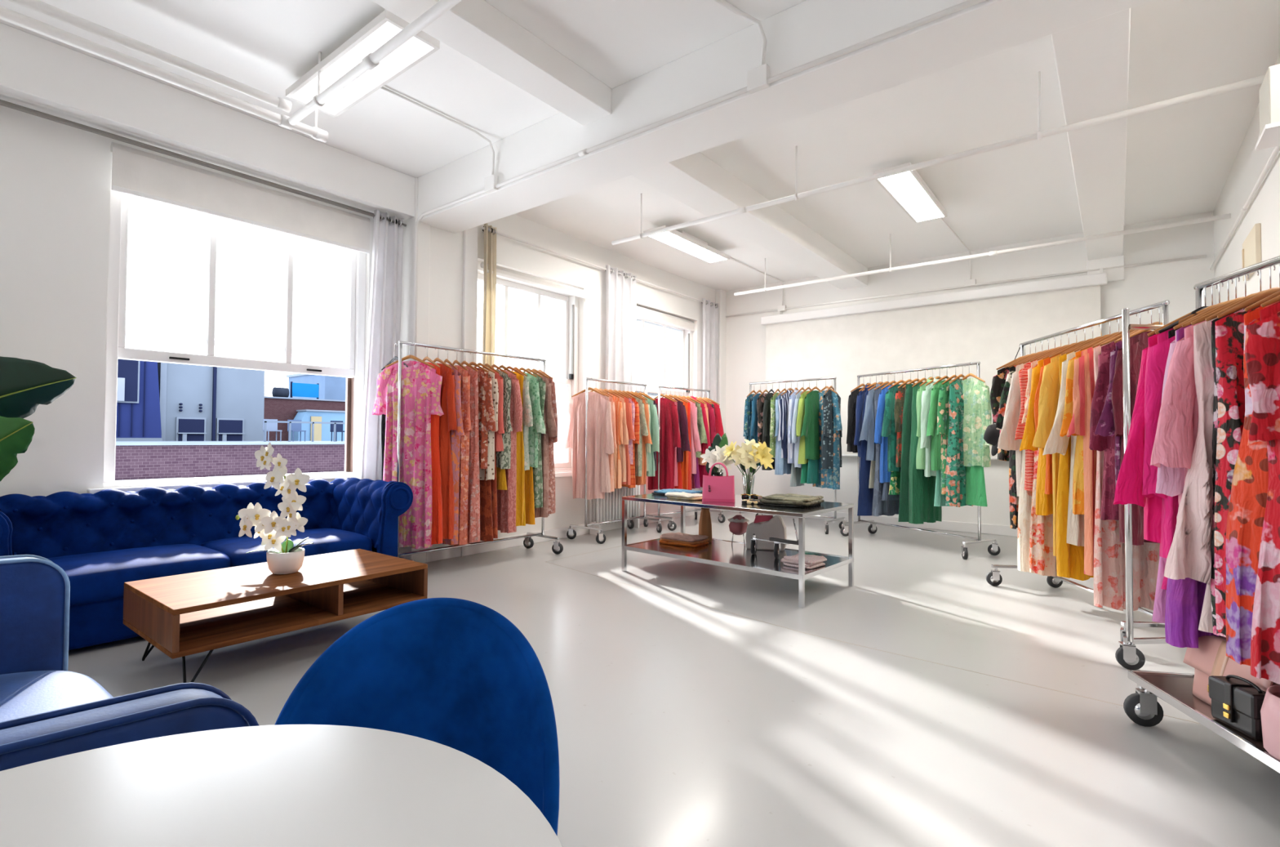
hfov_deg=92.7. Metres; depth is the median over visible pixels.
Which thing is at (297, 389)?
tarp
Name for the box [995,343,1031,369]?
clothes hanger
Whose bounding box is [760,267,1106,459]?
projection screen
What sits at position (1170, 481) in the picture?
blouse
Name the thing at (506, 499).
dress
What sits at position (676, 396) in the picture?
clothes hanger
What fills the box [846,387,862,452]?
jacket
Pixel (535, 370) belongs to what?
clothes hanger
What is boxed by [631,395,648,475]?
dress
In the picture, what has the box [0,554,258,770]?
armchair
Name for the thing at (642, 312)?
roller blind
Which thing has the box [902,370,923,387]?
clothes hanger
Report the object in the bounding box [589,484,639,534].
radiator
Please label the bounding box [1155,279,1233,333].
clothes hanger
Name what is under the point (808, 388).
clothes hanger
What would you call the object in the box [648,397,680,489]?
dress
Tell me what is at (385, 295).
curtain
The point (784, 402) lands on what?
shirt
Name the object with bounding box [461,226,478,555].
trim
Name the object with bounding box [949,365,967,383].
clothes hanger
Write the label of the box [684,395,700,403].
clothes hanger
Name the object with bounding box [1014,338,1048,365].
clothes hanger
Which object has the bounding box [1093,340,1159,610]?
dress
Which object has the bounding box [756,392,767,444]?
blouse
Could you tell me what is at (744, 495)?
sunglasses
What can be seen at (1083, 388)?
dress
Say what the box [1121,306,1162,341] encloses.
clothes hanger
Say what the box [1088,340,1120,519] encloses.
dress
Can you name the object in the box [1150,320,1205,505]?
blouse
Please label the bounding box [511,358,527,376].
clothes hanger
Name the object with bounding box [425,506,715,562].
baseboard
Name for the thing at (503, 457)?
dress
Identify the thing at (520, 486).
dress
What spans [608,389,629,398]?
clothes hanger
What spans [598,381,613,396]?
clothes hanger
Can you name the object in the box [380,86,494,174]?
conduit
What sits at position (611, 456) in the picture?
dress
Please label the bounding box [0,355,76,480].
potted plant
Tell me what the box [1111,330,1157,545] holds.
dress
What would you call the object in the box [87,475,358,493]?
windowsill
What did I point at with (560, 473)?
trim
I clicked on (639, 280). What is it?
curtain rod
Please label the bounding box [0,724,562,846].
round table
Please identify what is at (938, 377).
clothes hanger
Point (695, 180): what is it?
beam
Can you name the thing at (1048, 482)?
blouse
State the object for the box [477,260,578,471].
window
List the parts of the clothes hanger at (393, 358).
arm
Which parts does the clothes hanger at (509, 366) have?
arm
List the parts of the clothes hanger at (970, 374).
arm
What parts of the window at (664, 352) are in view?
pane, pane, pane, sash, sash, pane, sash chain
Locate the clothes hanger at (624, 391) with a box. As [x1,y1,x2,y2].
[618,383,635,399]
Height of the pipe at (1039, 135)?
0.436 m
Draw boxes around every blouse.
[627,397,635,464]
[644,395,657,470]
[644,399,650,471]
[658,532,709,546]
[673,398,690,488]
[692,400,707,488]
[697,403,710,465]
[710,400,724,437]
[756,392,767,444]
[769,391,779,457]
[781,553,826,568]
[795,390,808,483]
[800,390,819,483]
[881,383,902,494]
[893,383,906,467]
[926,380,948,506]
[990,364,1013,461]
[997,363,1022,496]
[1014,360,1035,491]
[1019,356,1053,515]
[1034,353,1060,494]
[1059,346,1092,514]
[1094,333,1138,488]
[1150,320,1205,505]
[1155,324,1191,496]
[1168,306,1206,338]
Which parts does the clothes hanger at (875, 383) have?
arm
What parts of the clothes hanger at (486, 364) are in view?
arm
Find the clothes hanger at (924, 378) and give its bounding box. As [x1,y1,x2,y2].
[912,369,928,386]
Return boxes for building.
[115,344,162,440]
[156,349,265,440]
[263,395,345,440]
[286,373,346,399]
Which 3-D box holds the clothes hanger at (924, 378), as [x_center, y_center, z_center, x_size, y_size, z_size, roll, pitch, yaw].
[3.048,-0.489,6.545,0.415,0.218,0.021,1,-2,-29]
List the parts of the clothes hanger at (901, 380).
arm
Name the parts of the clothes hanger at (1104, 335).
arm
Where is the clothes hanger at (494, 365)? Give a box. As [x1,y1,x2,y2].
[489,355,507,373]
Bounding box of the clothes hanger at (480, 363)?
[474,353,494,373]
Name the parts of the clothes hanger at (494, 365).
arm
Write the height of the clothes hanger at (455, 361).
0.218 m
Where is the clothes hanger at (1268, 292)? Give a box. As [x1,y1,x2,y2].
[1217,262,1279,318]
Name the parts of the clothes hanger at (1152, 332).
arm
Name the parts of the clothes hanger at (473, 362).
arm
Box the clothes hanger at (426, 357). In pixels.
[422,355,439,367]
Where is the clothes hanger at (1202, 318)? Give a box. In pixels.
[1191,265,1275,324]
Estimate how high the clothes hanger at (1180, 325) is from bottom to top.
0.218 m
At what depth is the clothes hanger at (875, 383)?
7.10 m
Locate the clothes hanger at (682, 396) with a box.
[681,389,695,403]
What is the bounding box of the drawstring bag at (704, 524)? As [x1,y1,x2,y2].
[698,507,712,542]
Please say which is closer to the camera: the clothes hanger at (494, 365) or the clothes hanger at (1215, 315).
the clothes hanger at (1215, 315)
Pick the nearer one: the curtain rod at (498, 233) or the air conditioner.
the air conditioner
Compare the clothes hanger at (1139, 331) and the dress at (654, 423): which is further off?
the dress at (654, 423)
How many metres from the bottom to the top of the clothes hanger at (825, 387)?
0.218 m
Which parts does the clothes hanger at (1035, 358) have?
arm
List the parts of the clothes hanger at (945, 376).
arm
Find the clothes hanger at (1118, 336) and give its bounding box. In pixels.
[1099,310,1151,346]
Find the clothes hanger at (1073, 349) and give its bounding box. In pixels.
[1065,321,1108,353]
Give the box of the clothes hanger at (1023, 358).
[1008,341,1041,367]
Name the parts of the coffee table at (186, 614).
hairpin leg, panel, hairpin leg, panel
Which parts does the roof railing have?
post, post, rail, post, post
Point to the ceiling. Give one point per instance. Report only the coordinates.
(1180, 157)
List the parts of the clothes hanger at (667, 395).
arm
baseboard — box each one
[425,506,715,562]
[725,509,1017,536]
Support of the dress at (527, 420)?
hanging from the clothes hanger at (515, 367)
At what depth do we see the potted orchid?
3.32 m
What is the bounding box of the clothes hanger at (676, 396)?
[671,395,688,402]
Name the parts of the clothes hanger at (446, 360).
arm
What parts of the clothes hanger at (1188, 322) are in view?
arm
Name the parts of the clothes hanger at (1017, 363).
arm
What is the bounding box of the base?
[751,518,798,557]
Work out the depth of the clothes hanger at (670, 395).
7.86 m
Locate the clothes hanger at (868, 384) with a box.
[858,375,873,391]
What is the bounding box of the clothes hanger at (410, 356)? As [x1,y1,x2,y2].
[385,342,434,368]
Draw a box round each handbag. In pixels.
[702,462,734,502]
[745,514,786,551]
[1182,635,1279,705]
[1208,674,1266,740]
[1260,684,1279,759]
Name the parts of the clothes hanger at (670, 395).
arm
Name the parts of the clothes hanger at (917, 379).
arm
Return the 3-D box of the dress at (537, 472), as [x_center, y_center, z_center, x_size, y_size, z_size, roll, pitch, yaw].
[-1.127,0.163,6.053,0.560,1.328,0.165,-1,-2,40]
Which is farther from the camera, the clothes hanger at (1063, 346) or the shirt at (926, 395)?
the shirt at (926, 395)
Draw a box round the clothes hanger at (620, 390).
[617,383,631,398]
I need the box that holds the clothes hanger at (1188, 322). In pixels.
[1182,270,1259,327]
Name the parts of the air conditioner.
plate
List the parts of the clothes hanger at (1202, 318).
arm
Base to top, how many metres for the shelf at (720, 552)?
0.016 m
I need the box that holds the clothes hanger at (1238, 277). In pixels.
[1173,276,1239,329]
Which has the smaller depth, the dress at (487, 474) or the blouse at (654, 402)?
the dress at (487, 474)
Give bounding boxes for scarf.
[741,497,761,504]
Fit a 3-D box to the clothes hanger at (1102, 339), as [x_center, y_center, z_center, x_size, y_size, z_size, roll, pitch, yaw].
[2.908,-0.555,3.715,0.415,0.218,0.021,0,-1,14]
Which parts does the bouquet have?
stem, stem, stem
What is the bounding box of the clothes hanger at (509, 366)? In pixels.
[503,357,524,375]
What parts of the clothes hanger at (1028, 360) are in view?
arm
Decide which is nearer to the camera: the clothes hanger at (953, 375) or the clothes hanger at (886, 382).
the clothes hanger at (953, 375)
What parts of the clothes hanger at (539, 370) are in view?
arm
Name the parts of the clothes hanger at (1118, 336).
arm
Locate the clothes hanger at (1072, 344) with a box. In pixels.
[1042,328,1084,359]
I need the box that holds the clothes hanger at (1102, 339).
[1080,318,1119,350]
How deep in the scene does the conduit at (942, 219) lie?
7.26 m
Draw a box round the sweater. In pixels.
[665,491,702,500]
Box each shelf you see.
[627,538,848,573]
[1127,669,1194,676]
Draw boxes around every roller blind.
[110,142,369,253]
[480,261,591,299]
[636,305,694,331]
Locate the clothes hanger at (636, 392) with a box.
[631,385,647,399]
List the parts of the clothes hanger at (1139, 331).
arm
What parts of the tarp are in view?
post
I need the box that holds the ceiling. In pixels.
[0,0,1279,290]
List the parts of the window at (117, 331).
sash rail, sash, sash pull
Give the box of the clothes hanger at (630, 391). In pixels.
[626,391,645,399]
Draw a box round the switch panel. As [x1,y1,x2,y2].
[1241,222,1262,280]
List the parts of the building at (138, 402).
sill panel, pane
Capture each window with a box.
[102,151,366,487]
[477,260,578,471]
[635,305,693,398]
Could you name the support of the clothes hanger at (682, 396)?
hanging from the rack at (672, 526)
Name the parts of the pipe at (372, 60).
hanger rod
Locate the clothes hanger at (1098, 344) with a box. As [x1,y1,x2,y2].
[1092,313,1137,347]
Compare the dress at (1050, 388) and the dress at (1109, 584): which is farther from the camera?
the dress at (1050, 388)
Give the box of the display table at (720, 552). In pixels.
[621,492,853,608]
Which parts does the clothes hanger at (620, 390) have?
arm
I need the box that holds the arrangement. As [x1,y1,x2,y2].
[700,432,733,475]
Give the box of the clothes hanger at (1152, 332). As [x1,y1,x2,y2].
[1146,284,1217,336]
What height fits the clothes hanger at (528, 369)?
0.218 m
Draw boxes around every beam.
[0,22,414,220]
[371,0,611,125]
[417,0,1152,233]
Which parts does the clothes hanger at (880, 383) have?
arm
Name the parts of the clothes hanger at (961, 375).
arm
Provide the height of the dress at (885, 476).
1.290 m
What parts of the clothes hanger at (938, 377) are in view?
arm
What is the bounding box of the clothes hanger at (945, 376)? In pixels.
[933,367,951,385]
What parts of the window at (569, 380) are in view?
sash, sash, sash chain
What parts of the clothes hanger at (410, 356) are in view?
arm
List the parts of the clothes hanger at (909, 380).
arm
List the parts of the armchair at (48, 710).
arm, arm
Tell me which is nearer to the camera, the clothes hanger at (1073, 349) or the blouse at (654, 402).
the clothes hanger at (1073, 349)
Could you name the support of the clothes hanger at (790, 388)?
hanging from the rack at (834, 518)
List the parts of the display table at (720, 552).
leg, shelf rail, leg, shelf rail, shelf rail, leg, shelf rail, leg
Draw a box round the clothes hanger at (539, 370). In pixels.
[536,360,552,378]
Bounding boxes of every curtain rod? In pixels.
[0,99,406,226]
[481,226,625,275]
[625,275,717,306]
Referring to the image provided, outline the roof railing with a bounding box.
[263,420,345,441]
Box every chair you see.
[262,418,282,441]
[274,597,559,835]
[287,419,306,440]
[330,420,345,440]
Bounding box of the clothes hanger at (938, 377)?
[925,368,942,385]
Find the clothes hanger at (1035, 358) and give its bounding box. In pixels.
[1030,333,1067,362]
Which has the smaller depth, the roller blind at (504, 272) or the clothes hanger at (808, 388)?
the roller blind at (504, 272)
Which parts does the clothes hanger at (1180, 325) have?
arm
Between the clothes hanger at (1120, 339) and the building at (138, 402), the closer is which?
the clothes hanger at (1120, 339)
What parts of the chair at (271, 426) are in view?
backrest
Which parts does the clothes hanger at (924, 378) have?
arm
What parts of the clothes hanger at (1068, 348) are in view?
arm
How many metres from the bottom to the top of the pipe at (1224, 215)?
0.436 m
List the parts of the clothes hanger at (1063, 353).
arm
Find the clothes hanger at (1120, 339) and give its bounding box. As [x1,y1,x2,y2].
[1114,306,1159,342]
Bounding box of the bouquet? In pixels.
[722,438,773,498]
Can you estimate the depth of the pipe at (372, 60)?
3.31 m
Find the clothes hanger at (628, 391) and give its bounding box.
[626,384,642,399]
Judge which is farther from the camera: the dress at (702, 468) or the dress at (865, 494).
the dress at (702, 468)
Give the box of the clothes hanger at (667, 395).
[661,387,677,402]
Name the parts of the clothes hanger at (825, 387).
arm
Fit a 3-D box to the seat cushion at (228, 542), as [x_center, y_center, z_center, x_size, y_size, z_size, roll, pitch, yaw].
[-2.479,0.885,4.298,0.745,0.202,0.900,-1,-2,38]
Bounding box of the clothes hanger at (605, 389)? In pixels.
[603,382,619,397]
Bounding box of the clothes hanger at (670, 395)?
[668,388,683,402]
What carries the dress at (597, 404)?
hanging from the clothes hanger at (589, 388)
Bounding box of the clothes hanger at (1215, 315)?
[1204,266,1271,321]
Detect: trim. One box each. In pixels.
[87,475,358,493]
[399,177,430,562]
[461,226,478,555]
[555,471,572,477]
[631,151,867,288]
[715,288,726,511]
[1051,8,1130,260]
[1086,254,1124,281]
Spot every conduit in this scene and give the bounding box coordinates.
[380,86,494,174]
[413,0,988,360]
[714,0,766,65]
[725,254,1206,316]
[729,257,782,305]
[940,217,971,279]
[1209,145,1279,270]
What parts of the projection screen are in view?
rail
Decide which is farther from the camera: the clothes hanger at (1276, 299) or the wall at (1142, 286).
the wall at (1142, 286)
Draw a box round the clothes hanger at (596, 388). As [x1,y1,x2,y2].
[589,387,608,396]
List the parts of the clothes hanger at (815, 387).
arm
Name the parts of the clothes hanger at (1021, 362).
arm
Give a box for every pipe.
[0,5,328,142]
[8,0,291,112]
[288,0,462,124]
[611,71,1265,244]
[733,213,1231,295]
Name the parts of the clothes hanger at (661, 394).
arm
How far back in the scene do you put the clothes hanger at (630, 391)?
7.33 m
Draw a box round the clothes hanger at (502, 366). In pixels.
[496,356,516,374]
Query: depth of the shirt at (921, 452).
6.33 m
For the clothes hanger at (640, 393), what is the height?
0.218 m
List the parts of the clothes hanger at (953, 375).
arm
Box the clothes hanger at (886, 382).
[874,381,892,390]
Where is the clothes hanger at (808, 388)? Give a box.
[800,380,811,394]
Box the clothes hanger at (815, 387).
[806,380,820,394]
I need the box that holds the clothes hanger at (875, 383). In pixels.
[861,375,876,391]
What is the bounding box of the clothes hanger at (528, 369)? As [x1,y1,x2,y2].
[522,360,542,377]
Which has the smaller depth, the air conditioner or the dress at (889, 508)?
the air conditioner
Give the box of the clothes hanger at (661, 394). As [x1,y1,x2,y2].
[653,387,675,401]
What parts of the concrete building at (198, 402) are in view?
pane, window rail, pane, window rail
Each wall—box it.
[0,105,715,548]
[115,440,345,480]
[725,211,1214,525]
[1213,53,1279,304]
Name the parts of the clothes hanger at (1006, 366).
arm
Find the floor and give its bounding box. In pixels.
[67,510,1279,846]
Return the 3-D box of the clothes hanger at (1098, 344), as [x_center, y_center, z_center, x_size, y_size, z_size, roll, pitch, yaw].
[2.898,-0.557,3.626,0.415,0.218,0.021,0,-1,5]
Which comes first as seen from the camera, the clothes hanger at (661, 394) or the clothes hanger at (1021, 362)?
the clothes hanger at (1021, 362)
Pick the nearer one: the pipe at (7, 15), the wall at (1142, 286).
the pipe at (7, 15)
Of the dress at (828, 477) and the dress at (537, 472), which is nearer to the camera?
the dress at (537, 472)
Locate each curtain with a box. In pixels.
[358,208,403,479]
[482,222,496,368]
[604,264,636,393]
[701,297,718,490]
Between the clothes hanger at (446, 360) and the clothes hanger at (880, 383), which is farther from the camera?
the clothes hanger at (880, 383)
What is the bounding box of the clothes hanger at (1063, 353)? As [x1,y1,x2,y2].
[1061,324,1099,355]
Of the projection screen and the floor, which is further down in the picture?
the floor
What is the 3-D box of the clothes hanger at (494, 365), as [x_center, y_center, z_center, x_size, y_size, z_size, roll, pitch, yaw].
[-1.371,-0.556,5.748,0.415,0.218,0.021,-1,-2,42]
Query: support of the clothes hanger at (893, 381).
hanging from the rack at (993, 548)
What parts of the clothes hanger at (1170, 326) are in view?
arm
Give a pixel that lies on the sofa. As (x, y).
(103, 540)
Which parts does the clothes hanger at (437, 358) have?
arm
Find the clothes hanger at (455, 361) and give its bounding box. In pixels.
[452,351,467,369]
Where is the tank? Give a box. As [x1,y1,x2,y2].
[271,386,288,397]
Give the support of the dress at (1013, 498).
hanging from the clothes hanger at (1023, 358)
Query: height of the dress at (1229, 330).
1.158 m
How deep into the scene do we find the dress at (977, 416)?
5.92 m
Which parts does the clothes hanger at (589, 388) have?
arm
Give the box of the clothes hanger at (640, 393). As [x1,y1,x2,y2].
[637,385,653,400]
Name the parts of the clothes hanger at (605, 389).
arm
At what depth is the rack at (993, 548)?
6.36 m
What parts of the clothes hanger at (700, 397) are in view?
arm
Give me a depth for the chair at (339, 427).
23.00 m
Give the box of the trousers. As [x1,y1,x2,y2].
[759,493,824,507]
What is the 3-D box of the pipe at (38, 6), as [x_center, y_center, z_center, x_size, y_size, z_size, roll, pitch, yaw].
[-3.986,-2.211,1.837,0.068,0.236,5.495,-1,-2,38]
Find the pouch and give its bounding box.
[728,514,749,545]
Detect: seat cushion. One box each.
[0,670,113,721]
[46,543,230,605]
[200,528,372,566]
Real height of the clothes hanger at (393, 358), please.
0.218 m
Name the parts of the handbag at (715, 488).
handle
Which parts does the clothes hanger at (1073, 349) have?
arm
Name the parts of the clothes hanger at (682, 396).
arm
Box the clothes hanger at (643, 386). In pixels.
[640,386,655,400]
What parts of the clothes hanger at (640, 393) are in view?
arm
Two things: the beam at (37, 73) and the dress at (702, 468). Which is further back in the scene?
the dress at (702, 468)
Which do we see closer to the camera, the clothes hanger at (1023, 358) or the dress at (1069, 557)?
the dress at (1069, 557)
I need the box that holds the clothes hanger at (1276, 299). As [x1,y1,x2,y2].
[1260,294,1279,306]
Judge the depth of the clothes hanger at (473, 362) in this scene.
5.53 m
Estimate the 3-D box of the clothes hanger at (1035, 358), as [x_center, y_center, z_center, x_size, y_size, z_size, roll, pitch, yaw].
[2.968,-0.541,4.313,0.415,0.218,0.021,0,-1,6]
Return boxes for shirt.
[689,395,711,453]
[777,387,793,458]
[786,386,804,486]
[859,381,887,488]
[915,376,932,469]
[920,376,946,476]
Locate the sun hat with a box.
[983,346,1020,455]
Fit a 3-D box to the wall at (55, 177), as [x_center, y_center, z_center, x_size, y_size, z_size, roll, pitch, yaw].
[-2.739,-0.498,5.072,0.550,3.500,12.800,-1,-2,38]
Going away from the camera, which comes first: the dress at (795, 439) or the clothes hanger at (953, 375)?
the clothes hanger at (953, 375)
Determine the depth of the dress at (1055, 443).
3.87 m
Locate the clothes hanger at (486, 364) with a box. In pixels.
[483,354,499,373]
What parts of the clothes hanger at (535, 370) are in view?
arm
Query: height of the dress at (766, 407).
1.028 m
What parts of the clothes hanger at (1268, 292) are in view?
arm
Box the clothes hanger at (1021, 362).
[1018,337,1054,364]
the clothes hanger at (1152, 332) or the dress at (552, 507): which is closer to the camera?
the clothes hanger at (1152, 332)
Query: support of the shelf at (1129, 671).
attached to the rack at (1142, 707)
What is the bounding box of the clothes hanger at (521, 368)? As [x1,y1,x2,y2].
[519,359,536,377]
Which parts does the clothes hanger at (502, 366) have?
arm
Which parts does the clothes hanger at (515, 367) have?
arm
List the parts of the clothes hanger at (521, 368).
arm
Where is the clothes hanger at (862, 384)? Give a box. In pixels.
[850,383,865,391]
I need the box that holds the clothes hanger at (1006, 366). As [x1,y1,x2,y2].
[1004,349,1031,368]
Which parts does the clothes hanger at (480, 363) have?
arm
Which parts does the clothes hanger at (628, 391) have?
arm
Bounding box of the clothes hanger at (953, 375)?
[942,366,959,384]
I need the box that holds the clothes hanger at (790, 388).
[781,382,793,395]
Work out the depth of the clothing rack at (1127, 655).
3.08 m
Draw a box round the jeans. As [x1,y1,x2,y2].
[651,488,702,494]
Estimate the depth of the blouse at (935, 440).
6.20 m
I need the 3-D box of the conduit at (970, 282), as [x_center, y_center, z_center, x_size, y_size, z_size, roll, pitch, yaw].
[3.586,-1.725,7.993,5.630,0.104,0.055,-1,-2,38]
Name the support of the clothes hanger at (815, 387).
hanging from the rack at (834, 518)
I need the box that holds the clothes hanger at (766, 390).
[759,383,768,396]
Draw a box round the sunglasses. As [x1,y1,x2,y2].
[740,493,763,499]
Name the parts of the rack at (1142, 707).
shelf rail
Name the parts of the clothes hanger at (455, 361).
arm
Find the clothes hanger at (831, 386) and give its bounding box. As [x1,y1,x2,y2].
[825,378,838,394]
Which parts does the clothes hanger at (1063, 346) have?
arm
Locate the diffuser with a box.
[879,171,943,220]
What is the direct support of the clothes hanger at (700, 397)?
hanging from the rack at (672, 526)
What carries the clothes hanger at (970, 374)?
hanging from the rack at (993, 548)
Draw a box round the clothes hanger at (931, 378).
[919,368,935,386]
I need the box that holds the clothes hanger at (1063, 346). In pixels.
[1036,333,1069,360]
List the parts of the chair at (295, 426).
backrest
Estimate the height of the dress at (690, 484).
1.218 m
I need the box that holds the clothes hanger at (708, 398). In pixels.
[705,397,719,404]
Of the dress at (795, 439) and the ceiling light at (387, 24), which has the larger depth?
the dress at (795, 439)
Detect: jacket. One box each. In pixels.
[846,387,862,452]
[853,382,872,457]
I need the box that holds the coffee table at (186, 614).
[123,548,427,682]
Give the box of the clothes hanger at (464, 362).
[458,360,477,371]
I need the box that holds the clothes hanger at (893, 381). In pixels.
[880,380,899,389]
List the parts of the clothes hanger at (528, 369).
arm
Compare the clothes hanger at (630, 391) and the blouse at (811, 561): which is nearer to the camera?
the blouse at (811, 561)
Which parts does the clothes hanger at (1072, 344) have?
arm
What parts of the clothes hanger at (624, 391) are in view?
arm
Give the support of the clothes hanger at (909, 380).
hanging from the rack at (993, 548)
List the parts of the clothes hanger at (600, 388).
arm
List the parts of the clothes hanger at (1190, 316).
arm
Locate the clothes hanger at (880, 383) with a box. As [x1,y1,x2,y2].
[867,374,883,390]
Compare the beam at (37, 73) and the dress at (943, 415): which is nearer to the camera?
the beam at (37, 73)
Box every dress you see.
[372,360,444,548]
[381,363,388,479]
[423,361,442,544]
[436,363,457,538]
[442,364,464,544]
[450,364,471,545]
[463,365,479,542]
[473,366,495,468]
[479,368,498,541]
[490,368,504,537]
[495,368,512,489]
[497,369,522,533]
[511,370,524,525]
[520,375,533,525]
[524,372,546,524]
[532,373,546,507]
[534,373,557,517]
[547,376,557,513]
[564,391,610,499]
[595,391,613,492]
[605,393,617,491]
[609,393,622,488]
[614,393,635,484]
[616,394,628,481]
[622,395,639,488]
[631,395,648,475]
[632,395,652,484]
[643,395,659,475]
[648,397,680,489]
[665,397,678,485]
[678,398,692,489]
[680,399,688,488]
[686,399,701,488]
[698,400,715,487]
[742,393,755,443]
[750,393,760,465]
[761,392,774,470]
[774,391,791,474]
[791,391,804,467]
[812,389,842,488]
[821,389,842,468]
[857,387,873,515]
[871,385,899,515]
[874,384,899,500]
[897,383,914,521]
[908,382,942,524]
[936,379,953,494]
[945,378,973,506]
[960,377,991,506]
[995,364,1018,528]
[1017,361,1033,573]
[1022,358,1059,577]
[1032,353,1065,555]
[1042,350,1084,546]
[1055,351,1093,580]
[1066,345,1099,575]
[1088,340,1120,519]
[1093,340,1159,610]
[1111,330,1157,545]
[1113,328,1173,622]
[1142,326,1182,589]
[1164,317,1217,632]
[1164,324,1222,648]
[1210,306,1245,635]
[1213,305,1261,637]
[1225,300,1279,665]
[1244,301,1279,684]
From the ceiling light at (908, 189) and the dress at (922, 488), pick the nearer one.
the ceiling light at (908, 189)
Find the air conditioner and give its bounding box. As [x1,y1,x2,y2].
[1255,63,1279,150]
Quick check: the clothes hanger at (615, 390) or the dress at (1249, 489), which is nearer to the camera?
the dress at (1249, 489)
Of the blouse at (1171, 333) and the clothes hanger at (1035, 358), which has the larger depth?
the clothes hanger at (1035, 358)
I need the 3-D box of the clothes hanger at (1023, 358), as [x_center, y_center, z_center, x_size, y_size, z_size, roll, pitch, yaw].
[3.000,-0.533,4.641,0.415,0.218,0.021,0,-1,0]
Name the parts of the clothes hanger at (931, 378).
arm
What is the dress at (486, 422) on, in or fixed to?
hanging from the clothes hanger at (473, 362)
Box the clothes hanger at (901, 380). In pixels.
[888,372,907,388]
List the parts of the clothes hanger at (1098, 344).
arm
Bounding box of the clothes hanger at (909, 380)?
[897,371,915,387]
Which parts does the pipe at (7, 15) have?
hanger rod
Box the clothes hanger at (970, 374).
[962,361,985,382]
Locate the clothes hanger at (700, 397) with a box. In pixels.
[698,391,711,404]
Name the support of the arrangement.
on the display table at (720, 552)
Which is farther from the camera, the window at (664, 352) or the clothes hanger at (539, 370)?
the window at (664, 352)
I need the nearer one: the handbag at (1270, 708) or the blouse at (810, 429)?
the handbag at (1270, 708)
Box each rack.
[396,340,563,560]
[566,377,662,543]
[643,385,724,530]
[739,376,848,533]
[840,361,999,559]
[986,299,1169,641]
[1115,307,1167,670]
[1123,255,1279,773]
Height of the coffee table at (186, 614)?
0.401 m
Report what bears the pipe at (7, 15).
hanging from the ceiling
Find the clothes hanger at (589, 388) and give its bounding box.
[571,378,607,396]
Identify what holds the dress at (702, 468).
hanging from the clothes hanger at (700, 397)
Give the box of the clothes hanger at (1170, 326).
[1158,282,1223,333]
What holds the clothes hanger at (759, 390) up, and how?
hanging from the rack at (834, 518)
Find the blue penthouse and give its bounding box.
[290,408,345,440]
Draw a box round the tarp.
[289,381,319,398]
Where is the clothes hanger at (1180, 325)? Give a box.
[1173,273,1248,328]
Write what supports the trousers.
on the display table at (720, 552)
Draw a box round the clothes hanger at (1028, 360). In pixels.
[1022,335,1062,364]
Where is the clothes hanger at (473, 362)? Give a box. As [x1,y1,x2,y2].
[466,356,488,372]
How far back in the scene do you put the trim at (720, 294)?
9.65 m
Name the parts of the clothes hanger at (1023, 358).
arm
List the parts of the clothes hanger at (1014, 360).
arm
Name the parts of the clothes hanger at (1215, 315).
arm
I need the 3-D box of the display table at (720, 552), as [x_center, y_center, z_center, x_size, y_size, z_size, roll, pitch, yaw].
[0.759,0.950,5.029,1.695,0.640,0.860,-1,-2,42]
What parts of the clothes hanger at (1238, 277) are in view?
arm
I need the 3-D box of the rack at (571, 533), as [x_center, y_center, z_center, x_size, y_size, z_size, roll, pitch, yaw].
[-0.272,0.407,7.171,0.560,1.814,1.134,-1,-2,39]
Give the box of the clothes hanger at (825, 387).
[818,377,836,393]
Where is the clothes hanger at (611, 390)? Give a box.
[605,389,624,398]
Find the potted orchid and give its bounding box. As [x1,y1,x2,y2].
[235,441,313,573]
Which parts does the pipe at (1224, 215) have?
hanger rod, hanger rod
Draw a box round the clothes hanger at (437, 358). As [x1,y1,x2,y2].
[432,348,452,368]
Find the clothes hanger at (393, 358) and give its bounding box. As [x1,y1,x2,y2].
[381,344,408,370]
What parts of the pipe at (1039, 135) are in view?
hanger rod, hanger rod, hanger rod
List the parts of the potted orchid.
flower, flower, flower, flower, flower, flower, flower, flower, flower, flower, flower, flower, flower, flower, flower, flower, pot, stem, flower, flower, flower, flower, flower, flower, flower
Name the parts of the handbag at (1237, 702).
handle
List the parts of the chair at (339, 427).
backrest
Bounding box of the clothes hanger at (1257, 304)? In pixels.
[1244,289,1279,311]
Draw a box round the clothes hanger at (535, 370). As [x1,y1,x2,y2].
[529,360,549,377]
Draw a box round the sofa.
[0,475,413,649]
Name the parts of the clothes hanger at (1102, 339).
arm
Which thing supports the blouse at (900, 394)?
hanging from the clothes hanger at (909, 380)
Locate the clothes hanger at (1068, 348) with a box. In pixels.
[1048,326,1092,357]
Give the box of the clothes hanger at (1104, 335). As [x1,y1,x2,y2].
[1074,319,1117,351]
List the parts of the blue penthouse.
door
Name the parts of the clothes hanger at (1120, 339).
arm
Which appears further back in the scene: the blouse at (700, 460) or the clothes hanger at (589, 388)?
the blouse at (700, 460)
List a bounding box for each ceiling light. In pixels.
[285,8,439,117]
[643,225,729,262]
[872,162,947,222]
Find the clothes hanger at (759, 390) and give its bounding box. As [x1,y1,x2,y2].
[752,383,762,396]
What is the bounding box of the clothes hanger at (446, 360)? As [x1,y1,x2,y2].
[443,349,457,368]

